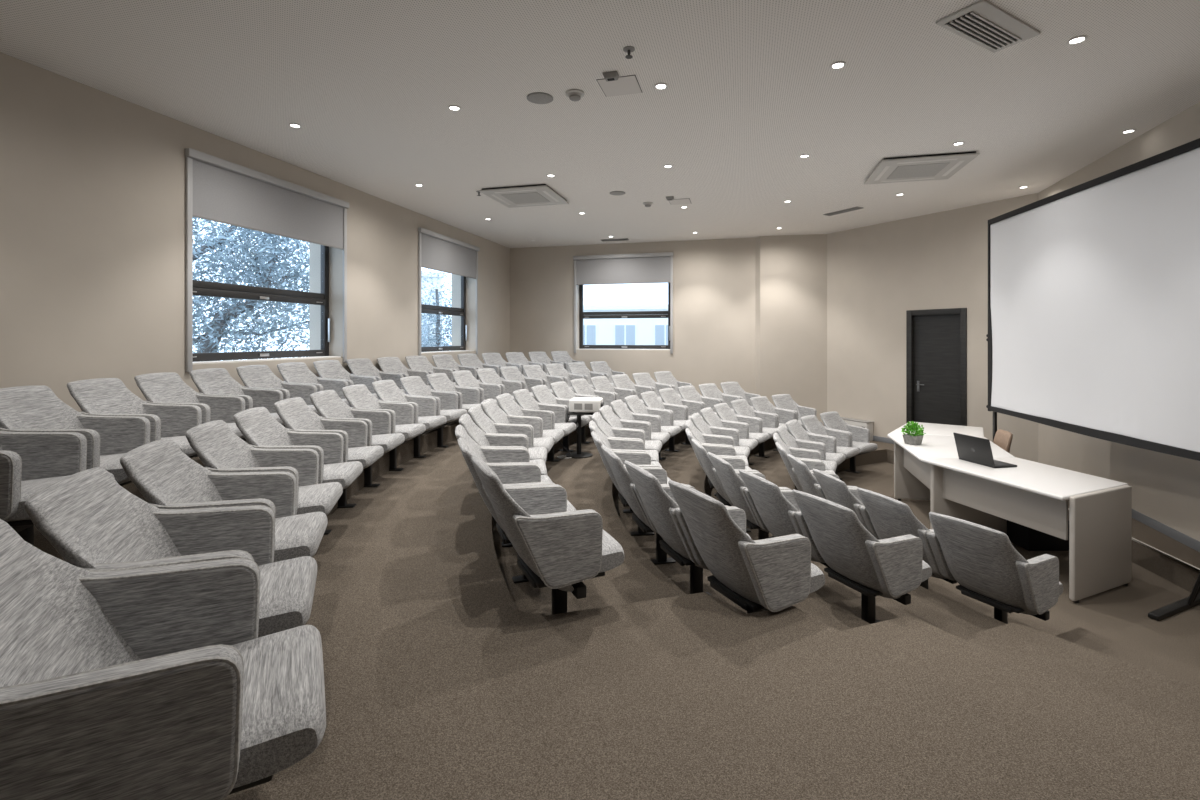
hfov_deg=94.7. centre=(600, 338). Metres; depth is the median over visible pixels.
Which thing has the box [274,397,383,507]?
chair
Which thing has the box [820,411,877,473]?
chair
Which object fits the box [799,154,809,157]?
recessed light
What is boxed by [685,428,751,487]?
chair
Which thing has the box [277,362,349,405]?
chair
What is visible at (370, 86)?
ceiling
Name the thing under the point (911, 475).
desk
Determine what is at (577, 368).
chair
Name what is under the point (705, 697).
floor
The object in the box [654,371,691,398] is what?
chair
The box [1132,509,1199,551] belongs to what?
baseboard
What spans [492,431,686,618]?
step
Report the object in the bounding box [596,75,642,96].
access panel
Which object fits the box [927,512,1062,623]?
chair
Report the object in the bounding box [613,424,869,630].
step
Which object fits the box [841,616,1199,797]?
step
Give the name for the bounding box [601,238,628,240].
ceiling vent
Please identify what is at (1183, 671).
step
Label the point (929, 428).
desk
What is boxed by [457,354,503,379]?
chair
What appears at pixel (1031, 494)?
desk
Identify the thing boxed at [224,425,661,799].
step
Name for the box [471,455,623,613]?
chair
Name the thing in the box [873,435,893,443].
baseboard
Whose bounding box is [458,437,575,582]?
chair
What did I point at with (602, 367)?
chair
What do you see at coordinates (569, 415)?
power cable
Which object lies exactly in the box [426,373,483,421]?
chair
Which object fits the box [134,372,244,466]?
chair
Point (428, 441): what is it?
step
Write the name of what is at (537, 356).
chair
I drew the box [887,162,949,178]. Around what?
ceiling vent
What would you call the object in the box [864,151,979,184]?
air conditioner
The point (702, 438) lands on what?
chair
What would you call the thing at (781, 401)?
chair
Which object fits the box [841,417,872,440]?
base cabinet
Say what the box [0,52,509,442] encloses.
wall
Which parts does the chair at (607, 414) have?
backrest, armrest, armrest, seat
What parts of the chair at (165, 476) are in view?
backrest, armrest, armrest, seat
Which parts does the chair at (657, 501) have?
armrest, backrest, armrest, post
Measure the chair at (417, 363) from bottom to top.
0.836 m
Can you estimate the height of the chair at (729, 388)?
0.832 m
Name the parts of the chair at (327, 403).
backrest, armrest, armrest, post, seat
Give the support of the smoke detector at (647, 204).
attached to the ceiling
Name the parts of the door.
handle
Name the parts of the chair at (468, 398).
backrest, armrest, armrest, seat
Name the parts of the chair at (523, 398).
backrest, armrest, armrest, post, seat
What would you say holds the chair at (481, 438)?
on the step at (587, 483)
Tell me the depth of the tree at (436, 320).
20.60 m
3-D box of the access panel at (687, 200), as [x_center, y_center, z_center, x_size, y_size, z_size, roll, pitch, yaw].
[1.128,-1.948,7.887,0.300,0.007,0.300,0,0,14]
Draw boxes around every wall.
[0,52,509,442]
[510,238,754,395]
[755,236,759,394]
[827,193,1037,461]
[1038,102,1199,540]
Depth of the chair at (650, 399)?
8.06 m
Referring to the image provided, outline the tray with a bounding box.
[568,412,593,414]
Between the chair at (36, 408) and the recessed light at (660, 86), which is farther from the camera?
the recessed light at (660, 86)
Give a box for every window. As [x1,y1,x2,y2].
[193,245,340,364]
[421,276,473,353]
[577,283,669,349]
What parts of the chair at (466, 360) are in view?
backrest, armrest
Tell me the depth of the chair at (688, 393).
9.07 m
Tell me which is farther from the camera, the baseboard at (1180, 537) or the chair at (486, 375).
the chair at (486, 375)
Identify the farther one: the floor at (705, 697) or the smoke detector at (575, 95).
the smoke detector at (575, 95)
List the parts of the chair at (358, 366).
backrest, armrest, armrest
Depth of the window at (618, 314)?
11.58 m
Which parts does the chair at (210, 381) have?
backrest, armrest, armrest, seat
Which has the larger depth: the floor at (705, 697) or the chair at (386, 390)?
the chair at (386, 390)
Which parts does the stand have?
plate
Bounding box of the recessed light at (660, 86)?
[654,83,667,89]
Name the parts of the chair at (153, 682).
backrest, armrest, armrest, seat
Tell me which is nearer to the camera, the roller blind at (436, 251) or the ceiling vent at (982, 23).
the ceiling vent at (982, 23)
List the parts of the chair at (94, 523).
backrest, armrest, armrest, seat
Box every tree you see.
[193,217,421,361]
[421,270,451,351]
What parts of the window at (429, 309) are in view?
sill, handle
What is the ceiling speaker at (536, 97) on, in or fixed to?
attached to the ceiling
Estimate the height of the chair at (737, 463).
0.820 m
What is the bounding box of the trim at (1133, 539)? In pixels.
[1068,508,1199,569]
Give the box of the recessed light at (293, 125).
[288,123,301,127]
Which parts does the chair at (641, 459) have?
backrest, armrest, post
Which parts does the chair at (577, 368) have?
backrest, armrest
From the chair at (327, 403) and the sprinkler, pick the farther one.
the chair at (327, 403)
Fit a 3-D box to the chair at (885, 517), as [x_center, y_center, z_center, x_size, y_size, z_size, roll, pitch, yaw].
[2.325,1.549,4.098,0.683,0.842,0.596,0,0,-17]
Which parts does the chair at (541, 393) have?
backrest, armrest, post, armrest, seat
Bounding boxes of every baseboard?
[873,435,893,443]
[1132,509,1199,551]
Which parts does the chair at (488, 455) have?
backrest, armrest, post, seat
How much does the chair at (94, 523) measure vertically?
0.858 m
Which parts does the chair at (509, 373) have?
backrest, armrest, armrest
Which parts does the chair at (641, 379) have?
armrest, backrest, armrest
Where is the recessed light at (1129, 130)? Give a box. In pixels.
[1121,129,1135,133]
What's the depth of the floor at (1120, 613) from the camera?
4.03 m
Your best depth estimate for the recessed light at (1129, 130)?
5.21 m
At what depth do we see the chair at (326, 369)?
6.67 m
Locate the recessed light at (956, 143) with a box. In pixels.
[952,142,964,145]
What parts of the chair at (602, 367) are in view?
armrest, backrest, armrest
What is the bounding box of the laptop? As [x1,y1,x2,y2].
[953,433,1016,467]
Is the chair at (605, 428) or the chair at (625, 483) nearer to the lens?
the chair at (625, 483)
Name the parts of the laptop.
lid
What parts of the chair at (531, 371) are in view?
armrest, backrest, armrest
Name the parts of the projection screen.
leg, frame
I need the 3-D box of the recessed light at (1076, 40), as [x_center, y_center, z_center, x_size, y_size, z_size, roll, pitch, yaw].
[3.112,-1.946,3.612,0.110,0.008,0.110,0,0,0]
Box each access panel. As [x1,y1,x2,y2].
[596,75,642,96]
[668,198,691,204]
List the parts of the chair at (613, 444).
backrest, armrest, post, seat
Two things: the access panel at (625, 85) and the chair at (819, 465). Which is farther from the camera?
the chair at (819, 465)
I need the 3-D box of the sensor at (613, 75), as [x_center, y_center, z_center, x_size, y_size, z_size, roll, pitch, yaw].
[0.074,-1.929,4.079,0.110,0.043,0.080,0,0,15]
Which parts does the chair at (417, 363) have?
backrest, armrest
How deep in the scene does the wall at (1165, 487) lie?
5.30 m
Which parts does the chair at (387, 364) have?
backrest, armrest, armrest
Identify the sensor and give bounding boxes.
[603,71,618,81]
[666,196,673,200]
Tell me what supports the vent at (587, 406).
attached to the projector
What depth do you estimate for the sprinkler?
3.72 m
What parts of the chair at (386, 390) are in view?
backrest, armrest, post, armrest, seat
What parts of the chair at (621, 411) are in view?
backrest, armrest, armrest, seat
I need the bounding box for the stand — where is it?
[565,412,593,457]
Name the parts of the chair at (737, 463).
backrest, armrest, armrest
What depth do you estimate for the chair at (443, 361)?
8.90 m
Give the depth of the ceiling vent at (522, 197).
7.48 m
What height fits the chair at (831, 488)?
0.842 m
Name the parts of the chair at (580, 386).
backrest, armrest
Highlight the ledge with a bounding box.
[870,441,1199,591]
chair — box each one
[0,385,150,485]
[0,431,114,545]
[0,519,325,799]
[24,467,316,637]
[67,378,201,457]
[120,438,327,561]
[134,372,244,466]
[185,420,342,514]
[189,368,283,440]
[233,407,362,534]
[236,365,319,427]
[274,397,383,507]
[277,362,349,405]
[310,390,404,486]
[313,360,378,399]
[342,384,425,470]
[346,358,405,393]
[372,380,446,457]
[377,357,431,388]
[400,376,466,447]
[405,356,455,384]
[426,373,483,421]
[432,354,480,381]
[452,370,500,405]
[455,425,551,546]
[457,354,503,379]
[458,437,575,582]
[459,413,546,474]
[468,405,546,462]
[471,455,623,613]
[476,368,521,402]
[481,398,553,452]
[482,353,521,377]
[496,393,563,443]
[500,366,542,399]
[506,352,542,375]
[513,389,575,461]
[523,365,563,395]
[528,351,563,373]
[531,385,589,451]
[545,363,583,392]
[550,381,599,443]
[551,351,584,372]
[568,362,604,388]
[570,379,614,413]
[589,420,660,512]
[590,361,624,385]
[590,376,632,408]
[591,431,670,535]
[592,412,658,461]
[599,405,661,453]
[601,445,681,564]
[610,399,669,444]
[611,374,651,404]
[624,395,680,459]
[624,460,750,595]
[632,373,671,401]
[640,391,686,451]
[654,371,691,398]
[658,388,703,444]
[668,480,824,612]
[678,385,720,415]
[685,419,748,495]
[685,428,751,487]
[690,413,749,457]
[691,438,758,531]
[699,383,739,413]
[700,407,757,450]
[708,452,790,539]
[714,403,768,464]
[720,382,760,408]
[731,399,776,457]
[739,469,828,566]
[750,396,801,450]
[772,394,822,428]
[773,433,834,487]
[775,442,834,491]
[776,425,836,471]
[786,419,844,465]
[787,454,857,497]
[792,489,931,623]
[800,415,858,479]
[812,468,867,529]
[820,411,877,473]
[857,487,956,588]
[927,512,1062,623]
[993,429,1012,452]
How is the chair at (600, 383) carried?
on the step at (587, 483)
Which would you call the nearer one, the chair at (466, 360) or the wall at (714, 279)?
the chair at (466, 360)
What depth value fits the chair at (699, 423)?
6.91 m
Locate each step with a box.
[34,422,459,561]
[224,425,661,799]
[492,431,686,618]
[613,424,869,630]
[705,447,1005,636]
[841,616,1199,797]
[960,623,1199,730]
[1056,627,1199,685]
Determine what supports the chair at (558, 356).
on the step at (428, 441)
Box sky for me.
[421,271,443,351]
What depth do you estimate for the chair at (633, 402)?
7.55 m
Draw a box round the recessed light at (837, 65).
[830,62,845,69]
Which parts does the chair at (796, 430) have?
backrest, armrest, armrest, seat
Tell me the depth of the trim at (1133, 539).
4.56 m
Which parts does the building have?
pane, pane, pane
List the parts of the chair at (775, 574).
armrest, backrest, post, armrest, seat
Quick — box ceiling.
[0,0,1199,247]
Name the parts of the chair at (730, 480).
backrest, armrest, post, armrest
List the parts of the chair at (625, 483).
backrest, armrest, armrest, post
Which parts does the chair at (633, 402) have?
backrest, armrest, armrest, seat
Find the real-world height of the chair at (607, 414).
0.832 m
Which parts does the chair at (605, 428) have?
backrest, armrest, seat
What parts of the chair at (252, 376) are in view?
backrest, armrest, armrest, seat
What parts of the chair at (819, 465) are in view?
backrest, armrest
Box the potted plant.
[901,421,925,444]
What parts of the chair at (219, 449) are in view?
backrest, armrest, armrest, seat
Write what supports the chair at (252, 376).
on the step at (428, 441)
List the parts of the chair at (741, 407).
backrest, armrest, post, armrest, seat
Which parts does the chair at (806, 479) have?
backrest, armrest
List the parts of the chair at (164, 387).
backrest, armrest, armrest, seat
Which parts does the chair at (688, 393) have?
backrest, armrest, armrest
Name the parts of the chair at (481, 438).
backrest, armrest, armrest, seat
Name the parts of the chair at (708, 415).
backrest, armrest, armrest, seat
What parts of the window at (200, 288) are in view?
sill, handle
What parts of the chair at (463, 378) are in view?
backrest, armrest, armrest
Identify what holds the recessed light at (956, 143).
in the ceiling
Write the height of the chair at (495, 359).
0.836 m
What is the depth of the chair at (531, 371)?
9.54 m
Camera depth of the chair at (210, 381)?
4.88 m
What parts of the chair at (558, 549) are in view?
backrest, armrest, armrest, post, seat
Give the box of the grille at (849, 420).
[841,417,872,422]
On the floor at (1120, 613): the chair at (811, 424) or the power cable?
the chair at (811, 424)
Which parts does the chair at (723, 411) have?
backrest, armrest, armrest, seat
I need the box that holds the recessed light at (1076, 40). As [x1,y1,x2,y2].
[1066,36,1087,44]
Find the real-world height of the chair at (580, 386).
0.839 m
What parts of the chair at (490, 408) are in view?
backrest, armrest, armrest, seat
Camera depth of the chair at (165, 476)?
2.47 m
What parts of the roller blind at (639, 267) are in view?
guide rail, guide rail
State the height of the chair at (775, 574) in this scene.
0.877 m
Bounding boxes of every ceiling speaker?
[527,92,552,103]
[610,191,624,194]
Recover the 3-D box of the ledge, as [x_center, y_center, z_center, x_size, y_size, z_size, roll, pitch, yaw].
[4.932,1.891,5.787,1.752,0.257,9.064,0,0,2]
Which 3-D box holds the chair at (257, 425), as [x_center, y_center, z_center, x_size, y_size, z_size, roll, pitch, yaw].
[-1.978,0.882,3.655,0.683,0.837,0.588,0,0,-11]
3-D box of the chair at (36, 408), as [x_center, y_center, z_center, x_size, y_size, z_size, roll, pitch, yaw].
[-2.869,0.682,3.065,0.683,0.836,0.579,0,0,-13]
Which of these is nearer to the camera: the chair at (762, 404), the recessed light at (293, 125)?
the recessed light at (293, 125)
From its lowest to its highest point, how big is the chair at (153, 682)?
0.879 m
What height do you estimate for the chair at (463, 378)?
0.837 m
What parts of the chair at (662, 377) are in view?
backrest, armrest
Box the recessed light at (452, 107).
[448,105,460,110]
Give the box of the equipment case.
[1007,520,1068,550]
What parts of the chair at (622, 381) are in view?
backrest, armrest, armrest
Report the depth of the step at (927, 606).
3.70 m
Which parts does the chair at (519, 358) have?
armrest, backrest, armrest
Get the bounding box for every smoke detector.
[566,89,583,101]
[643,202,652,206]
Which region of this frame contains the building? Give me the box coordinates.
[583,304,667,344]
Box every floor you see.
[524,592,1199,799]
[838,462,1199,666]
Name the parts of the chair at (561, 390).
backrest, post, armrest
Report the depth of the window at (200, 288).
6.19 m
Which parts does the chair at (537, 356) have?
armrest, backrest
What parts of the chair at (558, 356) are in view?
armrest, backrest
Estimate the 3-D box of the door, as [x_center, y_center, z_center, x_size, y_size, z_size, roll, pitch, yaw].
[5.246,0.656,8.624,0.120,2.213,0.917,0,0,-29]
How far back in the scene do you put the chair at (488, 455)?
4.10 m
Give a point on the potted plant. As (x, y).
(915, 437)
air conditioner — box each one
[479,184,568,207]
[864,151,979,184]
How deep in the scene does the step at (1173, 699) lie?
2.69 m
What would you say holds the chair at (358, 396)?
on the step at (438, 686)
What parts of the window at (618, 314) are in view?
sill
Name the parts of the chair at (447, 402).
backrest, armrest, post, armrest, seat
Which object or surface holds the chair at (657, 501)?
on the step at (683, 466)
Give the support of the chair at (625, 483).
on the step at (683, 466)
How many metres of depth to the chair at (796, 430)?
7.46 m
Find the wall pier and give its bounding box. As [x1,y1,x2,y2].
[760,234,826,423]
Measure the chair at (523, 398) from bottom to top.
0.839 m
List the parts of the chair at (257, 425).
backrest, armrest, armrest, post, seat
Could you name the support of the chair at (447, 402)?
on the step at (438, 686)
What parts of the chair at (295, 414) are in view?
backrest, armrest, armrest, post, seat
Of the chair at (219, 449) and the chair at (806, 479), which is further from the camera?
the chair at (806, 479)
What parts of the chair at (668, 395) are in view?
backrest, armrest, post, armrest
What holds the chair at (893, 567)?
on the step at (927, 606)
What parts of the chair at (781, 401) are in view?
backrest, armrest, armrest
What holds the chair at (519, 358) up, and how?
on the step at (428, 441)
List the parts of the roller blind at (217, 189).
guide rail, guide rail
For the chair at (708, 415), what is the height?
0.820 m
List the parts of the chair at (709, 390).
backrest, armrest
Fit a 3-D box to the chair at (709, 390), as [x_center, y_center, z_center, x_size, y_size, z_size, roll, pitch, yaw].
[2.044,1.204,9.343,0.600,0.832,0.683,0,0,-43]
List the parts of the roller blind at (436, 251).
guide rail, guide rail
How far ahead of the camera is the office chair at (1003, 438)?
6.28 m
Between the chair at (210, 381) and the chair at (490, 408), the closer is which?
the chair at (210, 381)
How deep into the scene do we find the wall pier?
10.46 m
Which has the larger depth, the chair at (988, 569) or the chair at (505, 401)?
the chair at (505, 401)
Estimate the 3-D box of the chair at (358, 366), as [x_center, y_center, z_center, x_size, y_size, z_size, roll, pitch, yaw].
[-2.860,0.682,7.122,0.683,0.836,0.579,0,0,13]
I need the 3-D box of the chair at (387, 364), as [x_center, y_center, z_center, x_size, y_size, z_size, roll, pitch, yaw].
[-2.706,0.682,7.686,0.683,0.836,0.579,0,0,17]
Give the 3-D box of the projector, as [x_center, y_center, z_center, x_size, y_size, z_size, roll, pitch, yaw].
[-0.170,0.836,6.867,0.412,0.167,0.304,0,0,8]
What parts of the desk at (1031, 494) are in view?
panel, modesty panel, panel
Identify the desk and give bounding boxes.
[887,434,1013,500]
[889,422,983,435]
[921,457,1131,602]
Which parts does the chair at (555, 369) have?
armrest, backrest, armrest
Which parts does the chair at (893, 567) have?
armrest, backrest, post, armrest, seat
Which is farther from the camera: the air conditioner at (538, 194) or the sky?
the sky
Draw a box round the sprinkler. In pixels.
[623,46,634,58]
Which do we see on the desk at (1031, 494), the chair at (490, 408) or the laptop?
the laptop
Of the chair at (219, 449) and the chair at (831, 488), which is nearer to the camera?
the chair at (219, 449)
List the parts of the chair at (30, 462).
armrest, post, armrest, seat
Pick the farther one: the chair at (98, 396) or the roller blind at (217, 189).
the roller blind at (217, 189)
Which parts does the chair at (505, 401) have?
backrest, armrest, armrest, seat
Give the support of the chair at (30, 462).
on the step at (428, 441)
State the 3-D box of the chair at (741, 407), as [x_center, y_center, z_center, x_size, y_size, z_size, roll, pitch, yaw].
[2.335,1.355,8.268,0.683,0.820,0.600,0,0,41]
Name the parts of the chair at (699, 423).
backrest, armrest, armrest, seat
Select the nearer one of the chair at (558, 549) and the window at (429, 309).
the chair at (558, 549)
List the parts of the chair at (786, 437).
backrest, armrest, seat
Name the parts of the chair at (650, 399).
backrest, armrest, post, armrest, seat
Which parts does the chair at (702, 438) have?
backrest, armrest, seat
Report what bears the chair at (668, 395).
on the step at (683, 466)
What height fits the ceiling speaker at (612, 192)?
0.012 m
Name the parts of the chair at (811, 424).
backrest, armrest, armrest, seat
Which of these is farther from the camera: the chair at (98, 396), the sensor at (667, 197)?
the sensor at (667, 197)
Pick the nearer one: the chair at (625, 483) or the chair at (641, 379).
the chair at (625, 483)
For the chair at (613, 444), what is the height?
0.832 m
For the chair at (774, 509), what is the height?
0.820 m
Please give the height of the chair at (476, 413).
0.839 m
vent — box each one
[502,192,549,203]
[574,403,581,409]
[585,404,592,409]
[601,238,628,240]
[823,206,862,215]
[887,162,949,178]
[936,0,1040,52]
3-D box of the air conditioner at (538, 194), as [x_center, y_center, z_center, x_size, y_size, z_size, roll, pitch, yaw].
[-1.020,-1.925,7.520,0.930,0.050,0.930,0,0,14]
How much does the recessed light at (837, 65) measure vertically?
0.008 m
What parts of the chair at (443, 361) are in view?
backrest, armrest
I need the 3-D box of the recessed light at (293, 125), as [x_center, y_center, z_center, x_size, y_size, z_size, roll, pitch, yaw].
[-2.804,-1.946,5.063,0.110,0.008,0.110,0,0,0]
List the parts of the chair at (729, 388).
backrest, armrest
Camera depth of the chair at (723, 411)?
7.90 m
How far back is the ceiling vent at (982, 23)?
3.43 m
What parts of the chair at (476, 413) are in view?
backrest, armrest, armrest, seat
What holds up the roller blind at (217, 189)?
attached to the window at (200, 288)
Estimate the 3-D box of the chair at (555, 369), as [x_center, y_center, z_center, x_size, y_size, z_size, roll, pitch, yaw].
[-0.609,0.882,9.895,0.683,0.837,0.588,0,0,36]
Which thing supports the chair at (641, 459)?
on the step at (683, 466)
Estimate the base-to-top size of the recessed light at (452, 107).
0.008 m
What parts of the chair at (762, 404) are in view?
backrest, armrest, armrest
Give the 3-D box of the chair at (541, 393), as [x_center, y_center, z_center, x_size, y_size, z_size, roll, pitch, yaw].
[-0.522,1.041,7.160,0.683,0.839,0.600,0,0,17]
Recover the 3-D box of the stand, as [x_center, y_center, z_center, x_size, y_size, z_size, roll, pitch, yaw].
[-0.254,1.190,6.871,0.380,0.541,0.340,0,0,0]
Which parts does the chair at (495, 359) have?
armrest, backrest, armrest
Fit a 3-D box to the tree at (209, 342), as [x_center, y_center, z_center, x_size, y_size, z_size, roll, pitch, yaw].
[-7.797,-0.122,12.313,7.420,10.561,8.152,0,0,-16]
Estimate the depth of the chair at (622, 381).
9.41 m
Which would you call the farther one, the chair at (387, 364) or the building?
the building
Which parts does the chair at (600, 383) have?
backrest, armrest, armrest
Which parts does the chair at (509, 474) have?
backrest, armrest, armrest, post, seat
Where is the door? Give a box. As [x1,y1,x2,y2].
[906,308,966,425]
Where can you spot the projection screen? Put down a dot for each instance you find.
(1094, 285)
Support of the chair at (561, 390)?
on the step at (587, 483)
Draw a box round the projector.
[569,397,603,412]
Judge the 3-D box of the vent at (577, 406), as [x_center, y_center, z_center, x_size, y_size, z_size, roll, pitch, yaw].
[-0.279,0.834,6.732,0.100,0.075,0.005,0,0,8]
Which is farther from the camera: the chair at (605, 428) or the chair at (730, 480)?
the chair at (605, 428)
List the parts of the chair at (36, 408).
backrest, armrest, armrest, seat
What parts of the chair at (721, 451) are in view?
backrest, armrest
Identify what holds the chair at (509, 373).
on the step at (438, 686)
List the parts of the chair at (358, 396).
backrest, armrest, post, armrest, seat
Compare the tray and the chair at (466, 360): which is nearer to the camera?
the tray
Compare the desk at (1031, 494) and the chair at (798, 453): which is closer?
the desk at (1031, 494)
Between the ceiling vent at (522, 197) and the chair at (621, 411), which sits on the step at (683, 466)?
the chair at (621, 411)
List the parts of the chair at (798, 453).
backrest, armrest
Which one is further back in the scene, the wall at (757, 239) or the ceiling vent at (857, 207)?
the wall at (757, 239)
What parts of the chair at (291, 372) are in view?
backrest, armrest, armrest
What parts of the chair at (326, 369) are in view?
backrest, armrest, armrest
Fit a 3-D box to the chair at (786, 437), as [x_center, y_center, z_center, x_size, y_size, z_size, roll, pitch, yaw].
[2.558,1.549,6.884,0.683,0.842,0.596,0,0,27]
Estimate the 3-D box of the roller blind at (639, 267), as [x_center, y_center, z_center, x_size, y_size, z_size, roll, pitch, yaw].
[0.435,-0.706,11.346,2.098,2.033,0.060,0,0,14]
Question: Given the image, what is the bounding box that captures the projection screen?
[986,138,1199,620]
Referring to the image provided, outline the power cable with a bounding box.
[559,415,571,455]
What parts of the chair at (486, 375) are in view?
backrest, armrest, armrest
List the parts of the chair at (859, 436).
backrest, armrest, post, armrest, seat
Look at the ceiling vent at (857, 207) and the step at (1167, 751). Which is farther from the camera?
the ceiling vent at (857, 207)
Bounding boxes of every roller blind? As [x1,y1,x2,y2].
[185,148,348,371]
[418,227,479,355]
[573,252,672,353]
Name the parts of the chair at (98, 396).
backrest, armrest, armrest, seat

